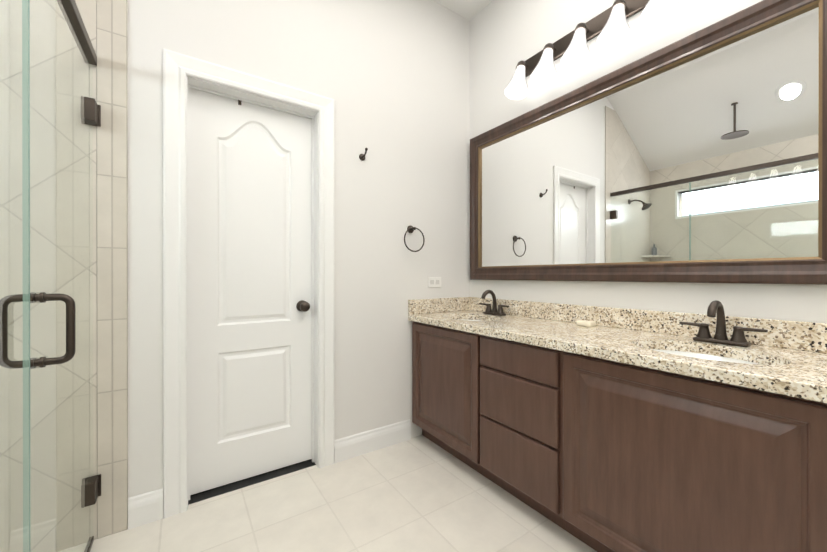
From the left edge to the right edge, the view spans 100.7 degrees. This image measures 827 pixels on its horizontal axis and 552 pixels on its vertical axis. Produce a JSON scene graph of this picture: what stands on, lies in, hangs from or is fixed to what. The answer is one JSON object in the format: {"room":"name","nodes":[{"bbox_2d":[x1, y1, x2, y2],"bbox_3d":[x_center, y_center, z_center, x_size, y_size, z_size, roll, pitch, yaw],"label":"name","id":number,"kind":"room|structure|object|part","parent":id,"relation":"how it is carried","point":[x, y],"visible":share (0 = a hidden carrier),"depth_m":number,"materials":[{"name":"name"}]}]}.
{"room":"bathroom","nodes":[
{"label":"bathroom","id":0,"kind":"room"},
{"bbox_2d":[127,0,469,497],"bbox_3d":[-0.894,-0.475,1.802,3.350,3.150,0.120,0,0,-34],"label":"wall","id":1,"kind":"structure","parent":0,"point":[396,80],"depth_m":2.10,"materials":[{"name":"white paint"}]},
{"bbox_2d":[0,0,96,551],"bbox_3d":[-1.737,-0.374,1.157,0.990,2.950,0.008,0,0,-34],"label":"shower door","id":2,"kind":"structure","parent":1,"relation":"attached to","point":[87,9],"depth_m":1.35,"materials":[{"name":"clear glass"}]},
{"bbox_2d":[96,0,127,538],"bbox_3d":[-1.285,-0.374,1.461,0.100,2.950,0.010,0,0,-34],"label":"shower wall tile","id":3,"kind":"structure","parent":1,"relation":"attached to","point":[112,257],"depth_m":1.46,"materials":[{"name":"beige tile"}]},
{"bbox_2d":[128,488,162,529],"bbox_3d":[-1.191,1.034,1.524,0.123,0.132,0.014,0,0,-34],"label":"baseboard","id":4,"kind":"structure","parent":1,"relation":"attached to","point":[145,508],"depth_m":1.52,"materials":[{"name":"white"}]},
{"bbox_2d":[163,48,333,518],"bbox_3d":[-0.835,0.033,1.832,0.812,2.133,0.138,0,0,-34],"label":"door frame","id":5,"kind":"structure","parent":1,"relation":"attached to","point":[178,68],"depth_m":1.65,"materials":[{"name":"white wood"}]},
{"bbox_2d":[190,88,311,494],"bbox_3d":[-0.843,0.074,1.843,0.616,2.019,0.108,0,0,-34],"label":"door","id":6,"kind":"structure","parent":1,"relation":"in","point":[250,290],"depth_m":1.84,"materials":[{"name":"white wood"}]},
{"bbox_3d":[-0.629,0.175,1.967,0.066,0.066,0.073,0,0,-34],"label":"knob","id":7,"kind":"part","parent":6,"relation":"part of","materials":[{"name":"brown metal"}]},
{"bbox_2d":[359,148,367,160],"bbox_3d":[-0.298,-0.743,2.088,0.042,0.062,0.068,0,0,-34],"label":"robe hook","id":8,"kind":"object","parent":1,"relation":"attached to","point":[362,157],"visible":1,"depth_m":2.10,"materials":[{"name":"brown metal"}]},
{"bbox_2d":[334,419,410,462],"bbox_3d":[-0.243,1.034,2.162,0.536,0.132,0.014,0,0,-34],"label":"baseboard","id":9,"kind":"structure","parent":1,"relation":"attached to","point":[355,445],"depth_m":2.14,"materials":[{"name":"white"}]},
{"bbox_2d":[404,225,424,251],"bbox_3d":[-0.005,-0.251,2.292,0.165,0.182,0.059,0,0,-34],"label":"towel ring","id":10,"kind":"object","parent":1,"relation":"attached to","point":[410,229],"visible":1,"depth_m":2.29,"materials":[{"name":"brown metal"}]},
{"bbox_2d":[428,277,440,286],"bbox_3d":[0.150,0.044,2.428,0.116,0.072,0.007,0,0,-34],"label":"electrical outlet plate","id":11,"kind":"object","parent":1,"relation":"attached to","point":[434,281],"visible":1,"depth_m":2.42,"materials":[{"name":"white plastic"}]},
{"bbox_2d":[408,298,467,313],"bbox_3d":[0.193,0.209,2.446,0.541,0.100,0.020,0,0,-34],"label":"backsplash","id":12,"kind":"structure","parent":1,"relation":"attached to","point":[415,306],"depth_m":2.41,"materials":[{"name":"beige stone"}]},
{"bbox_2d":[59,435,596,551],"bbox_3d":[0.075,1.152,0.365,3.350,0.100,3.590,0,0,-34],"label":"floor","id":13,"kind":"structure","parent":0,"point":[420,493],"depth_m":1.57,"materials":[{"name":"tile"}]},
{"bbox_2d":[0,0,100,551],"bbox_3d":[-0.515,0.094,0.201,0.143,2.014,2.939,0,0,-34],"label":"shower enclosure","id":14,"kind":"object","parent":13,"relation":"on","point":[90,113],"visible":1,"depth_m":0.92,"materials":[{"name":"clear glass"}]},
{"bbox_3d":[-0.981,0.141,0.894,0.143,0.197,0.028,0,0,-34],"label":"door handle","id":15,"kind":"part","parent":14,"relation":"part of","materials":[{"name":"brown metal"}]},
{"bbox_3d":[-1.137,0.105,1.125,0.010,1.959,0.702,0,0,-34],"label":"glass door","id":16,"kind":"part","parent":14,"relation":"part of","materials":[{"name":"clear glass"}]},
{"bbox_2d":[188,459,315,504],"bbox_3d":[-0.853,1.099,1.860,0.622,0.002,0.097,0,0,-34],"label":"floor strip","id":17,"kind":"object","parent":13,"relation":"on","point":[216,491],"visible":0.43,"depth_m":1.83,"materials":[{"name":"black rubber"}]},
{"bbox_2d":[412,322,826,551],"bbox_3d":[0.720,0.700,1.702,0.541,0.800,1.844,0,0,-34],"label":"bathroom vanity","id":18,"kind":"object","parent":13,"relation":"on","point":[623,430],"depth_m":1.19,"materials":[{"name":"wood"},{"name":"granite"}]},
{"bbox_3d":[0.170,0.650,2.053,0.020,0.670,0.615,0,0,-34],"label":"door","id":19,"kind":"part","parent":18,"relation":"part of","materials":[{"name":"brown wood"}]},
{"bbox_3d":[0.474,0.856,1.601,0.020,0.258,0.445,0,0,-34],"label":"drawer","id":20,"kind":"part","parent":18,"relation":"part of","materials":[{"name":"brown wood"}]},
{"bbox_3d":[0.474,0.594,1.601,0.020,0.243,0.445,0,0,-34],"label":"drawer","id":21,"kind":"part","parent":18,"relation":"part of","materials":[{"name":"brown wood"}]},
{"bbox_3d":[0.474,0.388,1.600,0.020,0.145,0.445,0,0,-34],"label":"drawer","id":22,"kind":"part","parent":18,"relation":"part of","materials":[{"name":"brown wood"}]},
{"bbox_2d":[408,310,826,405],"bbox_3d":[0.717,0.280,1.686,0.562,0.040,1.866,0,0,-34],"label":"countertop","id":23,"kind":"structure","parent":18,"relation":"on","point":[804,377],"depth_m":1.23,"materials":[{"name":"beige stone"}]},
{"bbox_2d":[460,314,495,321],"bbox_3d":[0.362,0.376,2.167,0.348,0.178,0.482,0,0,-34],"label":"sink","id":24,"kind":"object","parent":23,"relation":"in","point":[465,316],"depth_m":2.30,"materials":[{"name":"white ceramic"}]},
{"bbox_2d":[480,290,511,313],"bbox_3d":[0.502,0.175,2.261,0.145,0.168,0.260,0,0,-34],"label":"faucet","id":25,"kind":"object","parent":23,"relation":"on","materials":[{"name":"brown metal"}]},
{"bbox_2d":[576,320,595,326],"bbox_3d":[0.896,0.247,1.778,0.052,0.025,0.080,0,0,-34],"label":"soap bar","id":26,"kind":"object","parent":23,"relation":"on","point":[586,323],"visible":0.98,"depth_m":1.76,"materials":[{"name":"beige"}]},
{"bbox_2d":[644,342,787,369],"bbox_3d":[1.010,0.377,1.205,0.348,0.178,0.482,0,0,-34],"label":"sink","id":27,"kind":"object","parent":23,"relation":"in","point":[744,358],"depth_m":1.28,"materials":[{"name":"white ceramic"}]},
{"bbox_2d":[676,300,771,345],"bbox_3d":[1.150,0.176,1.298,0.145,0.168,0.260,0,0,-34],"label":"faucet","id":28,"kind":"object","parent":23,"relation":"on","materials":[{"name":"brown metal"}]},
{"bbox_3d":[0.809,0.651,1.103,0.020,0.670,0.705,0,0,-34],"label":"door","id":29,"kind":"part","parent":18,"relation":"part of","materials":[{"name":"brown wood"}]},
{"bbox_2d":[434,0,492,20],"bbox_3d":[0.552,-1.998,0.682,2.200,0.100,3.590,0,0,-34],"label":"ceiling","id":30,"kind":"structure","parent":0,"point":[469,10],"depth_m":2.48,"materials":[{"name":"white paint"}]},
{"bbox_2d":[470,0,826,322],"bbox_3d":[1.448,-0.474,1.215,0.120,3.150,3.470,0,0,-34],"label":"wall","id":31,"kind":"structure","parent":0,"point":[506,36],"depth_m":1.88,"materials":[{"name":"white paint"}]},
{"bbox_2d":[505,0,680,99],"bbox_3d":[0.865,-1.235,1.792,0.198,0.261,0.901,0,0,-34],"label":"sconce","id":32,"kind":"object","parent":31,"relation":"attached to","point":[610,27],"visible":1,"depth_m":1.77,"materials":[{"name":"white glass"}]},
{"bbox_3d":[0.628,-1.198,2.090,0.137,0.187,0.141,0,0,-34],"label":"lamp shade","id":33,"kind":"part","parent":32,"relation":"part of","materials":[{"name":"white glass"}]},
{"bbox_3d":[0.734,-1.198,1.932,0.137,0.187,0.141,0,0,-34],"label":"lamp shade","id":34,"kind":"part","parent":32,"relation":"part of","materials":[{"name":"white glass"}]},
{"bbox_3d":[0.840,-1.198,1.775,0.137,0.187,0.141,0,0,-34],"label":"lamp shade","id":35,"kind":"part","parent":32,"relation":"part of","materials":[{"name":"white glass"}]},
{"bbox_3d":[0.946,-1.197,1.617,0.137,0.187,0.141,0,0,-34],"label":"lamp shade","id":36,"kind":"part","parent":32,"relation":"part of","materials":[{"name":"white glass"}]},
{"bbox_3d":[1.052,-1.197,1.460,0.137,0.187,0.141,0,0,-34],"label":"lamp shade","id":37,"kind":"part","parent":32,"relation":"part of","materials":[{"name":"white glass"}]},
{"bbox_2d":[468,298,826,353],"bbox_3d":[0.942,0.209,1.837,0.020,0.100,1.866,0,0,-34],"label":"backsplash","id":38,"kind":"structure","parent":31,"relation":"attached to","point":[795,335],"depth_m":1.55,"materials":[{"name":"beige stone"}]},
{"bbox_2d":[470,0,826,284],"bbox_3d":[0.934,-0.499,1.835,0.036,1.053,1.797,0,0,-34],"label":"mirror","id":39,"kind":"object","parent":31,"relation":"attached to","point":[699,156],"visible":1,"depth_m":1.50,"materials":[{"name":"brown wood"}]}
]}

